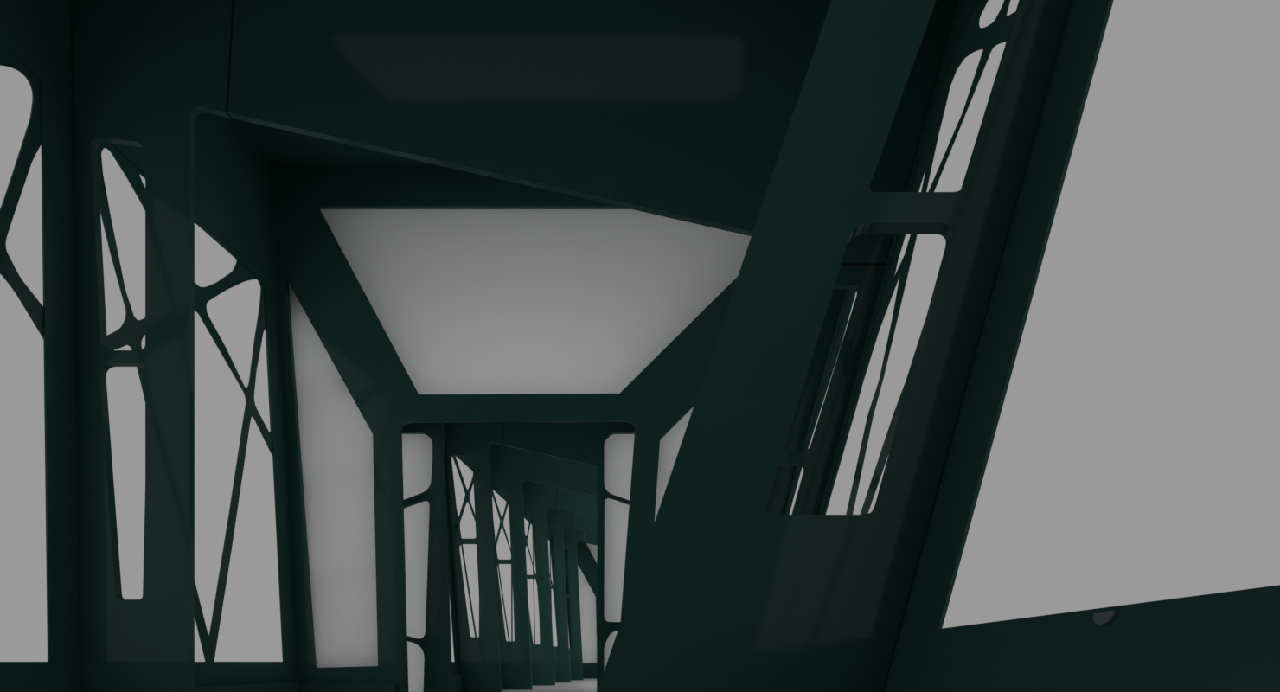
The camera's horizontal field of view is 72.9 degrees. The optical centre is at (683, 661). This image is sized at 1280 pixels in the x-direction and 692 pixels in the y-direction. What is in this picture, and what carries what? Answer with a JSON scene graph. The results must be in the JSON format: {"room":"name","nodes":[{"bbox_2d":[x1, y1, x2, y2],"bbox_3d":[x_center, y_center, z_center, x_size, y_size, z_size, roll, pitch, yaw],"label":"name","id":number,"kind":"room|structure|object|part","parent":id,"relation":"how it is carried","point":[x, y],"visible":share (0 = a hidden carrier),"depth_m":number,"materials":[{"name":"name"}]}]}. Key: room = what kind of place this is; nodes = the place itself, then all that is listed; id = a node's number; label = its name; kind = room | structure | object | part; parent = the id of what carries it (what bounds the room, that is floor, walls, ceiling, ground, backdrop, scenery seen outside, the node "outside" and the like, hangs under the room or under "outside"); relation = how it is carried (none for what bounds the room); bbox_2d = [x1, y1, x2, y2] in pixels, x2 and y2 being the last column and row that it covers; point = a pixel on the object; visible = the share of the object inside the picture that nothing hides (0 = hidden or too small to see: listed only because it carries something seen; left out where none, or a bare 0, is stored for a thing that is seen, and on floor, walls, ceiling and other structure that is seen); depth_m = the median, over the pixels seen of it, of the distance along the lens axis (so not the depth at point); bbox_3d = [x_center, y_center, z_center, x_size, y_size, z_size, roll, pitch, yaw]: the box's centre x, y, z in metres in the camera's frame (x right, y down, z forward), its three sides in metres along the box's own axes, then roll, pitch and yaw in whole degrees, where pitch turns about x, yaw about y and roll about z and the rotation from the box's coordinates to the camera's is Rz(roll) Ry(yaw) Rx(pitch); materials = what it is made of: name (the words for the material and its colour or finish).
{"room":"covered footbridge","nodes":[
{"label":"covered footbridge","id":0,"kind":"room"},
{"bbox_2d":[0,0,570,691],"bbox_3d":[-3.248,-1.855,10.576,0.443,4.629,26.852,0,0,0],"label":"frame","id":1,"kind":"structure","parent":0,"point":[233,205],"depth_m":4.61,"materials":[{"name":"teal paint"}]},
{"bbox_2d":[0,44,43,338],"bbox_3d":[-3.278,-1.522,3.384,0.046,3.117,2.160,0,0,0],"label":"lattice","id":2,"kind":"object","parent":1,"relation":"attached to","point":[30,145],"visible":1,"depth_m":4.29,"materials":[{"name":"teal paint"}]},
{"bbox_2d":[97,143,272,661],"bbox_3d":[-3.335,-1.522,5.898,0.163,3.117,2.328,0,0,0],"label":"cross bracing","id":3,"kind":"object","parent":1,"relation":"attached to","point":[131,332],"visible":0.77,"depth_m":6.06,"materials":[{"name":"teal paint"}]},
{"bbox_2d":[194,681,300,691],"bbox_3d":[-3.214,0.312,5.963,0.050,0.294,2.505,0,0,0],"label":"baseboard","id":4,"kind":"structure","parent":1,"relation":"attached to","point":[286,686],"depth_m":6.48,"materials":[{"name":"teal paint"}]},
{"bbox_2d":[452,673,463,691],"bbox_3d":[-3.094,0.312,9.863,0.056,0.294,3.771,0,0,3],"label":"baseboard","id":5,"kind":"structure","parent":1,"relation":"attached to","point":[457,686],"depth_m":11.51,"materials":[{"name":"teal paint"}]},
{"bbox_2d":[452,454,479,637],"bbox_3d":[-3.168,-1.478,12.960,0.225,3.027,2.112,0,0,0],"label":"lattice","id":6,"kind":"object","parent":1,"relation":"attached to","point":[467,492],"visible":0.3,"depth_m":12.70,"materials":[{"name":"teal paint"}]},
{"bbox_2d":[492,490,512,640],"bbox_3d":[-3.168,-1.478,15.420,0.225,3.027,2.232,0,0,0],"label":"lattice","id":7,"kind":"object","parent":1,"relation":"attached to","point":[502,518],"visible":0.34,"depth_m":15.36,"materials":[{"name":"teal paint"}]},
{"bbox_2d":[524,522,538,644],"bbox_3d":[-3.168,-1.478,17.835,0.225,3.027,2.022,0,0,0],"label":"lattice","id":8,"kind":"object","parent":1,"relation":"attached to","point":[527,536],"visible":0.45,"depth_m":18.29,"materials":[{"name":"teal paint"}]},
{"bbox_2d":[549,540,556,633],"bbox_3d":[-3.168,-1.478,20.205,0.225,3.027,2.142,0,0,0],"label":"lattice","id":9,"kind":"object","parent":1,"relation":"attached to","point":[549,540],"visible":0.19,"depth_m":21.07,"materials":[{"name":"teal paint"}]},
{"bbox_2d":[237,119,435,165],"bbox_3d":[-0.911,-4.188,10.575,5.135,0.036,26.850,0,0,0],"label":"ceiling","id":10,"kind":"structure","parent":0,"point":[278,147],"depth_m":7.09,"materials":[{"name":"teal paint"}]},
{"bbox_2d":[501,678,596,691],"bbox_3d":[-0.825,0.465,10.500,6.150,0.012,27.000,0,0,0],"label":"floor","id":11,"kind":"structure","parent":0,"point":[587,684],"depth_m":15.05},
{"bbox_2d":[71,0,957,691],"bbox_3d":[-0.827,-1.855,4.677,4.937,4.629,0.054,0,0,0],"label":"frame","id":12,"kind":"object","parent":11,"relation":"on","point":[681,110],"visible":0.74,"depth_m":4.65,"materials":[{"name":"teal paint"}]},
{"bbox_3d":[-2.842,-1.855,4.677,0.906,4.629,0.054,0,0,0],"label":"leg","id":13,"kind":"part","parent":12,"relation":"part of","materials":[{"name":"teal paint"}]},
{"bbox_3d":[0.373,-0.835,4.677,1.426,2.588,0.054,0,0,0],"label":"leg","id":14,"kind":"part","parent":12,"relation":"part of","materials":[{"name":"teal paint"}]},
{"bbox_2d":[402,422,634,691],"bbox_3d":[-1.465,-0.844,7.615,2.555,2.626,0.200,0,0,0],"label":"frame","id":15,"kind":"object","parent":11,"relation":"on","point":[427,589],"visible":0.56,"depth_m":7.57,"materials":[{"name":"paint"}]},
{"bbox_3d":[-2.414,-0.796,7.575,0.492,2.480,0.009,0,0,0],"label":"pane","id":16,"kind":"part","parent":15,"relation":"part of","materials":[{"name":"grey glass"}]},
{"bbox_3d":[-0.468,-0.796,7.575,0.485,2.480,0.009,0,0,0],"label":"pane","id":17,"kind":"part","parent":15,"relation":"part of","materials":[{"name":"grey glass"}]},
{"bbox_2d":[443,422,597,691],"bbox_3d":[-0.852,-1.855,11.787,4.987,4.629,0.054,0,0,0],"label":"frame","id":18,"kind":"object","parent":11,"relation":"on","point":[479,657],"visible":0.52,"depth_m":11.76,"materials":[{"name":"teal paint"}]},
{"bbox_3d":[-2.867,-1.855,11.787,0.957,4.629,0.054,0,0,0],"label":"leg","id":19,"kind":"part","parent":18,"relation":"part of","materials":[{"name":"teal paint"}]},
{"bbox_2d":[489,433,597,689],"bbox_3d":[-0.852,-1.855,14.187,4.987,4.629,0.054,0,0,0],"label":"frame","id":20,"kind":"object","parent":11,"relation":"on","point":[510,466],"visible":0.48,"depth_m":14.16,"materials":[{"name":"teal paint"}]},
{"bbox_3d":[-2.867,-1.855,14.187,0.957,4.629,0.054,0,0,0],"label":"leg","id":21,"kind":"part","parent":20,"relation":"part of","materials":[{"name":"teal paint"}]},
{"bbox_2d":[522,457,597,685],"bbox_3d":[-0.852,-1.855,16.707,4.987,4.629,0.054,0,0,0],"label":"frame","id":22,"kind":"object","parent":11,"relation":"on","point":[537,497],"visible":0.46,"depth_m":16.68,"materials":[{"name":"teal paint"}]},
{"bbox_3d":[-2.867,-1.855,16.707,0.957,4.629,0.054,0,0,0],"label":"leg","id":23,"kind":"part","parent":22,"relation":"part of","materials":[{"name":"teal paint"}]},
{"bbox_2d":[534,486,597,682],"bbox_3d":[-0.852,-1.855,19.017,4.987,4.629,0.054,0,0,0],"label":"frame","id":24,"kind":"object","parent":11,"relation":"on","point":[557,519],"visible":0.27,"depth_m":18.99,"materials":[{"name":"teal paint"}]},
{"bbox_3d":[-2.867,-1.855,19.017,0.957,4.629,0.054,0,0,0],"label":"leg","id":25,"kind":"part","parent":24,"relation":"part of","materials":[{"name":"teal paint"}]},
{"bbox_2d":[550,516,597,679],"bbox_3d":[-0.852,-1.855,21.447,4.987,4.629,0.054,0,0,0],"label":"frame","id":26,"kind":"object","parent":11,"relation":"on","point":[572,535],"visible":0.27,"depth_m":21.42,"materials":[{"name":"teal paint"}]},
{"bbox_2d":[596,0,1071,691],"bbox_3d":[-0.827,-1.855,2.127,4.937,4.629,0.054,0,0,0],"label":"support column","id":27,"kind":"structure","parent":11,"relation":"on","point":[728,593],"depth_m":2.10,"materials":[{"name":"metal"}]},
{"bbox_2d":[270,165,844,691],"bbox_3d":[-0.911,-1.855,7.447,5.106,4.629,0.447,0,0,0],"label":"frame","id":28,"kind":"structure","parent":0,"point":[406,294],"depth_m":7.33,"materials":[{"name":"teal paint"}]},
{"bbox_3d":[-2.953,-1.603,7.337,0.808,3.413,0.009,0,0,0],"label":"panel","id":29,"kind":"part","parent":28,"relation":"part of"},
{"bbox_3d":[-1.002,-3.035,7.337,4.289,1.646,0.009,0,0,0],"label":"panel","id":30,"kind":"part","parent":28,"relation":"part of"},
{"bbox_3d":[0.402,-1.581,7.337,1.502,3.368,0.009,0,0,0],"label":"panel","id":31,"kind":"part","parent":28,"relation":"part of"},
{"bbox_2d":[563,530,597,678],"bbox_3d":[-0.852,-1.855,23.887,4.987,4.629,0.447,0,0,0],"label":"frame","id":32,"kind":"structure","parent":0,"point":[587,553],"depth_m":23.77,"materials":[{"name":"teal paint"}]},
{"bbox_3d":[-2.717,-1.491,23.776,0.743,3.174,0.009,0,0,0],"label":"panel","id":33,"kind":"part","parent":32,"relation":"part of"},
{"bbox_3d":[-0.922,-2.822,23.776,3.946,1.531,0.009,0,0,0],"label":"panel","id":34,"kind":"part","parent":32,"relation":"part of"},
{"bbox_2d":[783,0,1279,691],"bbox_3d":[1.014,-1.855,10.575,1.267,4.629,26.850,0,0,0],"label":"frame","id":35,"kind":"structure","parent":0,"point":[1226,641],"depth_m":1.78,"materials":[{"name":"teal paint"}]},
{"bbox_2d":[787,289,856,514],"bbox_3d":[0.925,-1.511,5.895,0.812,2.960,1.902,0,0,0],"label":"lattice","id":36,"kind":"object","parent":35,"relation":"attached to","point":[851,295],"visible":0.22,"depth_m":6.56,"materials":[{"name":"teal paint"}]},
{"bbox_2d":[822,0,1015,514],"bbox_3d":[0.925,-1.511,3.370,0.812,2.960,2.253,0,0,0],"label":"lattice","id":37,"kind":"object","parent":35,"relation":"attached to","point":[974,38],"visible":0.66,"depth_m":3.77,"materials":[{"name":"teal paint"}]},
{"bbox_2d":[940,0,1113,628],"bbox_3d":[0.925,-1.511,-0.310,0.812,2.960,4.251,0,0,0],"label":"lattice","id":38,"kind":"object","parent":35,"relation":"attached to","point":[1111,3],"visible":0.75,"depth_m":1.78,"materials":[{"name":"teal paint"}]},
{"bbox_2d":[1093,610,1119,624],"bbox_3d":[0.518,-0.054,1.066,0.009,0.016,0.056,0,0,0],"label":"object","id":39,"kind":"object","parent":35,"relation":"attached to","point":[1104,617],"visible":1,"depth_m":1.06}
]}

